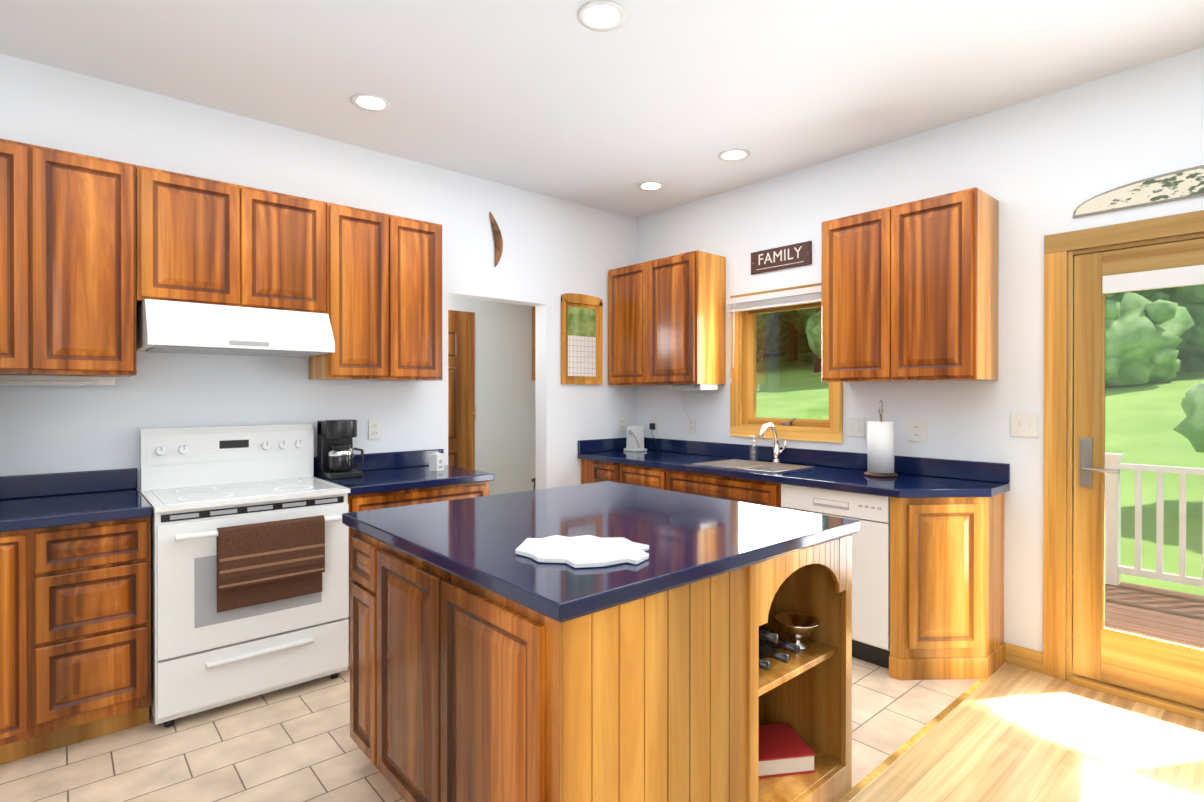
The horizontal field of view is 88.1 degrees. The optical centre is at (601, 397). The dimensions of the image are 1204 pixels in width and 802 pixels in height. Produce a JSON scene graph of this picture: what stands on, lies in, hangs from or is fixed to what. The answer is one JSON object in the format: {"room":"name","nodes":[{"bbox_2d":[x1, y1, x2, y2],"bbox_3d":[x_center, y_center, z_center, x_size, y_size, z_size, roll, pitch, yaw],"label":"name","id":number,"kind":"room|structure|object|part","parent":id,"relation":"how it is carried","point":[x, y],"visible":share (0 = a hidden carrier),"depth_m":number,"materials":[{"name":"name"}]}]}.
{"room":"kitchen","nodes":[
{"label":"kitchen","id":0,"kind":"room"},
{"bbox_2d":[0,53,636,490],"bbox_3d":[-2.012,-0.064,3.266,6.000,2.830,0.140,0,0,-41],"label":"wall","id":1,"kind":"structure","parent":0,"point":[554,249],"depth_m":3.47,"materials":[{"name":"white paint"}]},
{"bbox_2d":[0,138,136,376],"bbox_3d":[-2.345,-0.556,2.651,0.555,0.920,0.340,0,0,-41],"label":"upper cabinet","id":2,"kind":"object","parent":1,"relation":"attached to","point":[67,263],"visible":1,"depth_m":2.56,"materials":[{"name":"brown wood"}]},
{"bbox_2d":[0,375,114,385],"bbox_3d":[-2.386,-0.073,2.722,0.400,0.043,0.106,0,0,-41],"label":"under-cabinet light","id":3,"kind":"object","parent":2,"relation":"attached to","point":[41,380],"visible":1,"depth_m":2.70,"materials":[{"name":"white plastic"}]},
{"bbox_2d":[136,165,325,313],"bbox_3d":[-1.835,-0.723,3.096,0.795,0.590,0.340,0,0,-41],"label":"upper cabinet","id":4,"kind":"object","parent":1,"relation":"attached to","point":[204,240],"visible":0.94,"depth_m":2.94,"materials":[{"name":"brown wood"}]},
{"bbox_2d":[136,299,334,357],"bbox_3d":[-1.780,-0.321,3.038,0.758,0.210,0.502,0,0,-41],"label":"range hood","id":5,"kind":"object","parent":4,"relation":"attached to","point":[163,326],"visible":0.98,"depth_m":2.86,"materials":[{"name":"white metal"}]},
{"bbox_2d":[368,419,380,438],"bbox_3d":[-1.363,0.192,3.734,0.075,0.118,0.008,0,0,-41],"label":"electrical outlet plate","id":6,"kind":"object","parent":1,"relation":"attached to","point":[374,429],"visible":1,"depth_m":3.73,"materials":[{"name":"white plastic"}]},
{"bbox_2d":[309,202,441,380],"bbox_3d":[-1.288,-0.560,3.576,0.655,0.920,0.340,0,0,-41],"label":"upper cabinet","id":7,"kind":"object","parent":1,"relation":"attached to","point":[384,291],"visible":0.96,"depth_m":3.42,"materials":[{"name":"brown wood"}]},
{"bbox_2d":[490,212,502,266],"bbox_3d":[-0.726,-1.084,4.279,0.104,0.372,0.031,0,0,-41],"label":"wall decoration","id":8,"kind":"object","parent":1,"relation":"attached to","point":[498,239],"depth_m":4.27,"materials":[{"name":"brown wood"}]},
{"bbox_2d":[561,293,602,384],"bbox_3d":[-0.152,-0.446,4.784,0.400,0.690,0.020,0,0,-41],"label":"frame","id":9,"kind":"object","parent":1,"relation":"attached to","point":[581,338],"visible":1,"depth_m":4.78,"materials":[{"name":"brown wood"}]},
{"bbox_2d":[618,417,624,431],"bbox_3d":[0.160,0.218,5.068,0.075,0.118,0.008,0,0,-41],"label":"electrical outlet plate","id":10,"kind":"object","parent":1,"relation":"attached to","point":[621,423],"visible":1,"depth_m":5.06,"materials":[{"name":"white plastic"}]},
{"bbox_2d":[0,657,978,801],"bbox_3d":[-1.083,1.380,2.212,6.000,0.050,2.680,0,0,-41],"label":"floor","id":11,"kind":"structure","parent":0,"point":[295,743],"depth_m":2.37,"materials":[{"name":"beige tile"}]},
{"bbox_2d":[0,516,150,763],"bbox_3d":[-2.208,0.917,2.587,0.488,0.874,0.624,0,0,-41],"label":"base cabinet","id":12,"kind":"object","parent":11,"relation":"on","point":[75,633],"visible":0.98,"depth_m":2.36,"materials":[{"name":"brown wood"}]},
{"bbox_2d":[0,468,151,531],"bbox_3d":[-2.203,0.409,2.581,0.490,0.140,0.638,0,0,-41],"label":"countertop","id":13,"kind":"structure","parent":12,"relation":"on","point":[32,501],"depth_m":2.67,"materials":[{"name":"blue stone"}]},
{"bbox_2d":[139,423,349,726],"bbox_3d":[-1.681,0.750,2.946,0.766,1.205,0.712,0,0,-41],"label":"stove","id":14,"kind":"object","parent":11,"relation":"on","point":[249,564],"visible":1,"depth_m":2.75,"materials":[{"name":"white metal"}]},
{"bbox_2d":[348,481,488,665],"bbox_3d":[-1.140,0.913,3.523,0.800,0.874,0.624,0,0,-41],"label":"base cabinet","id":15,"kind":"object","parent":11,"relation":"on","point":[372,501],"visible":0.15,"depth_m":3.24,"materials":[{"name":"brown wood"}]},
{"bbox_2d":[314,449,493,495],"bbox_3d":[-1.130,0.405,3.521,0.816,0.140,0.638,0,0,-41],"label":"countertop","id":16,"kind":"structure","parent":15,"relation":"on","point":[393,471],"depth_m":3.51,"materials":[{"name":"blue stone"}]},
{"bbox_2d":[317,419,363,478],"bbox_3d":[-1.438,0.279,3.445,0.197,0.310,0.230,0,0,-41],"label":"coffee maker","id":17,"kind":"object","parent":16,"relation":"on","point":[335,454],"visible":0.98,"depth_m":3.38,"materials":[{"name":"black plastic"}]},
{"bbox_2d":[429,452,444,470],"bbox_3d":[-0.978,0.379,3.681,0.065,0.108,0.064,0,0,29],"label":"canister","id":18,"kind":"object","parent":16,"relation":"on","point":[436,461],"visible":1,"depth_m":3.66,"materials":[{"name":"white plastic"}]},
{"bbox_2d":[581,459,616,483],"bbox_3d":[0.205,0.907,4.815,0.624,0.874,0.450,0,0,-41],"label":"base cabinet","id":19,"kind":"object","parent":11,"relation":"on","point":[592,471],"depth_m":4.62,"materials":[{"name":"brown wood"}]},
{"bbox_2d":[350,529,851,801],"bbox_3d":[-0.034,0.924,2.204,1.270,0.862,1.270,0,0,-41],"label":"kitchen island","id":20,"kind":"object","parent":11,"relation":"on","point":[462,690],"depth_m":1.67,"materials":[{"name":"brown wood"}]},
{"bbox_2d":[342,481,859,622],"bbox_3d":[-0.030,0.448,2.216,1.305,0.044,1.315,0,0,-41],"label":"countertop","id":21,"kind":"structure","parent":20,"relation":"on","point":[685,537],"depth_m":1.95,"materials":[{"name":"blue stone"}]},
{"bbox_2d":[515,535,648,567],"bbox_3d":[-0.056,0.419,1.715,0.389,0.014,0.308,0,0,24],"label":"trivet","id":22,"kind":"object","parent":21,"relation":"on","point":[585,551],"visible":1,"depth_m":1.67,"materials":[{"name":"white plastic"}]},
{"bbox_2d":[759,625,799,670],"bbox_3d":[0.480,0.792,2.095,0.256,0.147,0.330,0,0,-41],"label":"wine bottles","id":23,"kind":"object","parent":20,"relation":"in","point":[770,640],"visible":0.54,"depth_m":2.01,"materials":[{"name":"black glass"}]},
{"bbox_2d":[758,723,815,777],"bbox_3d":[0.498,1.120,2.097,0.518,0.270,0.316,0,0,-41],"label":"books","id":24,"kind":"object","parent":20,"relation":"in","point":[785,749],"visible":0.4,"depth_m":2.08,"materials":[{"name":"red paper"}]},
{"bbox_2d":[774,611,820,650],"bbox_3d":[0.679,0.819,2.164,0.154,0.097,0.154,0,0,-41],"label":"bowl","id":25,"kind":"object","parent":20,"relation":"in","point":[797,626],"visible":0.94,"depth_m":2.18,"materials":[{"name":"silver metal"}]},
{"bbox_2d":[753,536,845,564],"bbox_3d":[0.502,0.483,2.107,0.550,0.022,0.380,0,0,-41],"label":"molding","id":26,"kind":"structure","parent":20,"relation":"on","point":[845,536],"depth_m":1.91,"materials":[{"name":"brown wood"}]},
{"bbox_2d":[617,460,720,489],"bbox_3d":[0.503,0.909,4.476,0.624,0.874,0.452,0,0,-41],"label":"base cabinet","id":27,"kind":"object","parent":11,"relation":"on","point":[649,477],"depth_m":4.27,"materials":[{"name":"brown wood"}]},
{"bbox_2d":[665,459,812,507],"bbox_3d":[0.931,0.911,3.986,0.624,0.874,0.850,0,0,-41],"label":"base cabinet","id":28,"kind":"object","parent":11,"relation":"on","point":[764,493],"depth_m":3.79,"materials":[{"name":"brown wood"}]},
{"bbox_2d":[578,437,1009,497],"bbox_3d":[0.942,0.403,3.963,0.638,0.140,2.703,0,0,-41],"label":"countertop","id":29,"kind":"structure","parent":28,"relation":"on","point":[919,477],"depth_m":3.60,"materials":[{"name":"blue stone"}]},
{"bbox_2d":[624,426,646,451],"bbox_3d":[0.277,0.328,4.934,0.151,0.200,0.199,0,0,-41],"label":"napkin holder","id":30,"kind":"object","parent":29,"relation":"on","point":[635,439],"visible":1,"depth_m":4.92,"materials":[{"name":"white plastic"}]},
{"bbox_2d":[749,435,757,460],"bbox_3d":[1.026,0.343,4.221,0.066,0.175,0.062,0,0,-41],"label":"soap bottle","id":31,"kind":"object","parent":29,"relation":"on","point":[753,440],"visible":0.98,"depth_m":4.22,"materials":[{"name":"clear plastic"}]},
{"bbox_2d":[693,459,813,472],"bbox_3d":[0.952,0.522,3.937,0.442,0.189,0.612,0,0,-41],"label":"sink basin","id":32,"kind":"object","parent":29,"relation":"in","point":[770,467],"depth_m":4.04,"materials":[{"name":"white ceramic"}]},
{"bbox_2d":[757,423,786,462],"bbox_3d":[1.103,0.299,4.027,0.234,0.265,0.110,0,0,-41],"label":"faucet","id":33,"kind":"object","parent":29,"relation":"on","point":[777,451],"visible":0.96,"depth_m":4.08,"materials":[{"name":"silver metal"}]},
{"bbox_2d":[864,400,897,477],"bbox_3d":[1.548,0.224,3.454,0.170,0.420,0.170,0,0,-41],"label":"paper towel holder","id":34,"kind":"object","parent":29,"relation":"on","point":[880,447],"visible":1,"depth_m":3.40,"materials":[{"name":"white paper"}]},
{"bbox_2d":[781,484,889,668],"bbox_3d":[1.418,0.915,3.444,0.602,0.870,0.600,0,0,-41],"label":"dishwasher","id":35,"kind":"object","parent":11,"relation":"on","point":[870,589],"visible":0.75,"depth_m":3.12,"materials":[{"name":"white plastic"}]},
{"bbox_2d":[889,493,1005,679],"bbox_3d":[1.725,0.915,3.090,0.612,0.874,0.324,0,0,-41],"label":"base cabinet","id":36,"kind":"object","parent":11,"relation":"on","point":[947,588],"visible":0.94,"depth_m":2.98,"materials":[{"name":"brown wood"}]},
{"bbox_2d":[448,296,535,494],"bbox_3d":[-1.430,0.122,5.411,4.100,2.440,0.120,0,0,-41],"label":"wall","id":37,"kind":"structure","parent":0,"point":[505,430],"depth_m":5.75,"materials":[{"name":"white paint"}]},
{"bbox_2d":[448,310,474,469],"bbox_3d":[-1.489,0.292,5.251,0.940,2.100,0.100,0,0,-41],"label":"door","id":38,"kind":"structure","parent":37,"relation":"attached to","point":[461,388],"depth_m":5.49,"materials":[{"name":"brown wood"}]},
{"bbox_2d":[532,306,534,380],"bbox_3d":[-0.328,-0.601,6.061,0.620,0.880,0.345,0,0,-41],"label":"door frame","id":39,"kind":"structure","parent":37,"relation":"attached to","point":[533,343],"depth_m":5.97,"materials":[{"name":"brown wood"}]},
{"bbox_2d":[0,0,1203,218],"bbox_3d":[-0.113,-1.520,1.108,6.300,0.100,5.880,0,0,-41],"label":"ceiling","id":40,"kind":"structure","parent":0,"point":[558,100],"depth_m":2.79,"materials":[{"name":"white paint"}]},
{"bbox_2d":[351,93,390,111],"bbox_3d":[-1.156,-1.475,3.119,0.190,0.006,0.190,0,0,-41],"label":"recessed light","id":41,"kind":"object","parent":40,"relation":"in","point":[370,102],"visible":1,"depth_m":3.12,"materials":[{"name":"white plastic"}]},
{"bbox_2d":[578,0,626,31],"bbox_3d":[0.001,-1.472,2.404,0.190,0.006,0.190,0,0,-41],"label":"recessed light","id":42,"kind":"object","parent":40,"relation":"in","point":[601,15],"visible":1,"depth_m":2.40,"materials":[{"name":"white plastic"}]},
{"bbox_2d":[637,181,663,190],"bbox_3d":[0.343,-1.480,4.366,0.190,0.006,0.190,0,0,-41],"label":"recessed light","id":43,"kind":"object","parent":40,"relation":"in","point":[650,186],"visible":1,"depth_m":4.37,"materials":[{"name":"white plastic"}]},
{"bbox_2d":[718,149,749,161],"bbox_3d":[0.806,-1.478,3.800,0.190,0.006,0.190,0,0,-41],"label":"recessed light","id":44,"kind":"object","parent":40,"relation":"in","point":[731,155],"visible":1,"depth_m":3.80,"materials":[{"name":"white plastic"}]},
{"bbox_2d":[637,47,1203,678],"bbox_3d":[2.196,-0.064,3.137,0.160,2.830,5.880,0,0,-41],"label":"wall","id":45,"kind":"structure","parent":0,"point":[1039,167],"depth_m":3.18,"materials":[{"name":"white paint"}]},
{"bbox_2d":[650,416,656,430],"bbox_3d":[0.418,0.213,5.037,0.008,0.118,0.075,0,0,-41],"label":"electrical outlet plate","id":46,"kind":"object","parent":45,"relation":"attached to","point":[653,419],"visible":0.62,"depth_m":5.03,"materials":[{"name":"white plastic"}]},
{"bbox_2d":[649,423,658,450],"bbox_3d":[0.424,0.317,4.942,0.113,0.216,0.191,0,0,-41],"label":"adapter","id":47,"kind":"object","parent":46,"relation":"attached to","point":[651,426],"visible":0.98,"depth_m":5.01,"materials":[{"name":"black plastic"}]},
{"bbox_2d":[608,250,725,385],"bbox_3d":[0.466,-0.555,4.728,0.340,0.920,0.915,0,0,-41],"label":"upper cabinet","id":48,"kind":"object","parent":45,"relation":"attached to","point":[666,320],"visible":1,"depth_m":4.48,"materials":[{"name":"brown wood"}]},
{"bbox_2d":[670,384,717,389],"bbox_3d":[0.663,-0.072,4.505,0.193,0.042,0.290,0,0,-41],"label":"under-cabinet light","id":49,"kind":"object","parent":48,"relation":"attached to","point":[696,387],"visible":1,"depth_m":4.42,"materials":[{"name":"grey plastic"}]},
{"bbox_2d":[688,418,695,433],"bbox_3d":[0.682,0.215,4.736,0.008,0.118,0.075,0,0,-41],"label":"electrical outlet plate","id":50,"kind":"object","parent":45,"relation":"attached to","point":[692,426],"visible":1,"depth_m":4.73,"materials":[{"name":"white plastic"}]},
{"bbox_2d":[751,241,811,274],"bbox_3d":[1.186,-0.928,4.149,0.016,0.150,0.460,0,0,-41],"label":"family sign","id":51,"kind":"object","parent":45,"relation":"attached to","point":[805,256],"visible":1,"depth_m":4.13,"materials":[{"name":"brown wood"}]},
{"bbox_2d":[759,246,801,264],"bbox_3d":[1.183,-0.942,4.142,0.003,0.072,0.330,0,0,-41],"label":"lettering","id":52,"kind":"object","parent":51,"relation":"attached to","point":[780,254],"visible":1,"depth_m":4.13,"materials":[{"name":"beige paint"}]},
{"bbox_2d":[730,283,842,442],"bbox_3d":[1.260,-0.223,4.191,0.178,1.000,0.840,0,0,-41],"label":"window","id":53,"kind":"structure","parent":45,"relation":"in","point":[745,421],"depth_m":4.33,"materials":[{"name":"brown wood"}]},
{"bbox_2d":[727,285,821,383],"bbox_3d":[1.173,-0.395,4.113,0.052,0.605,0.830,0,0,-41],"label":"window blind","id":54,"kind":"object","parent":53,"relation":"attached to","point":[800,296],"visible":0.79,"depth_m":4.14,"materials":[{"name":"white"}]},
{"bbox_2d":[846,417,864,436],"bbox_3d":[1.529,0.179,3.763,0.016,0.118,0.115,0,0,-41],"label":"switch plate","id":55,"kind":"object","parent":45,"relation":"attached to","point":[855,426],"visible":1,"depth_m":3.76,"materials":[{"name":"white plastic"}]},
{"bbox_2d":[821,187,998,381],"bbox_3d":[1.643,-0.550,3.384,0.340,0.920,0.805,0,0,-41],"label":"upper cabinet","id":56,"kind":"object","parent":45,"relation":"attached to","point":[909,291],"visible":1,"depth_m":3.19,"materials":[{"name":"brown wood"}]},
{"bbox_2d":[906,420,927,441],"bbox_3d":[1.769,0.190,3.495,0.008,0.118,0.115,0,0,-41],"label":"electrical outlet plate","id":57,"kind":"object","parent":45,"relation":"attached to","point":[916,431],"visible":1,"depth_m":3.49,"materials":[{"name":"white plastic"}]},
{"bbox_2d":[1005,643,1042,673],"bbox_3d":[3.014,1.306,2.074,0.015,0.100,2.915,0,0,-41],"label":"baseboard","id":58,"kind":"structure","parent":45,"relation":"attached to","point":[1024,658],"depth_m":3.10,"materials":[{"name":"brown wood"}]},
{"bbox_2d":[1011,413,1037,436],"bbox_3d":[2.106,0.137,3.105,0.016,0.118,0.115,0,0,-41],"label":"switch plate","id":59,"kind":"object","parent":45,"relation":"attached to","point":[1024,424],"visible":1,"depth_m":3.10,"materials":[{"name":"white plastic"}]},
{"bbox_2d":[1043,210,1203,720],"bbox_3d":[2.577,0.283,2.674,0.258,2.140,1.100,0,0,-41],"label":"door","id":60,"kind":"structure","parent":45,"relation":"attached to","point":[1079,284],"depth_m":2.90,"materials":[{"name":"brown wood"}]},
{"bbox_2d":[1072,165,1203,217],"bbox_3d":[2.538,-0.914,2.608,0.014,0.125,0.920,0,0,-41],"label":"picture","id":61,"kind":"object","parent":45,"relation":"attached to","point":[1186,183],"depth_m":2.74},
{"bbox_3d":[2.539,-0.914,2.609,0.012,0.125,0.920,0,0,-41],"label":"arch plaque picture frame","id":62,"kind":"part","parent":61,"relation":"part of","materials":[{"name":"beige"}]},
{"bbox_2d":[849,663,1203,801],"bbox_3d":[0.762,1.389,0.105,6.000,0.050,2.920,0,0,-41],"label":"floor","id":63,"kind":"structure","parent":0,"point":[1006,732],"depth_m":2.37,"materials":[{"name":"brown wood"}]},
{"bbox_2d":[837,663,1005,801],"bbox_3d":[-0.200,1.358,1.204,6.000,0.004,0.024,0,0,-41],"label":"transition strip","id":64,"kind":"object","parent":63,"relation":"on","point":[857,788],"depth_m":2.43,"materials":[{"name":"brown wood"}]},
{"label":"outside","id":65,"kind":"structure","parent":0,"visible":0},
{"bbox_2d":[756,285,1203,595],"bbox_3d":[27.034,-14.741,24.859,83.766,36.000,140.382,0,0,-41],"label":"outdoor scenery","id":66,"kind":"structure","parent":65,"point":[1113,423],"depth_m":19.04,"materials":[{"name":"green plant"}]},
{"bbox_2d":[1104,582,1203,648],"bbox_3d":[4.407,1.564,2.488,2.298,0.300,8.500,0,0,-41],"label":"deck","id":67,"kind":"object","parent":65,"point":[1141,620],"depth_m":4.05,"materials":[{"name":"brown wood"}]},
{"bbox_2d":[1105,452,1203,586],"bbox_3d":[5.830,0.924,2.452,0.150,0.979,6.175,0,0,-41],"label":"railing","id":68,"kind":"object","parent":67,"relation":"on","point":[1116,567],"depth_m":4.58,"materials":[{"name":"white wood"}]}
]}

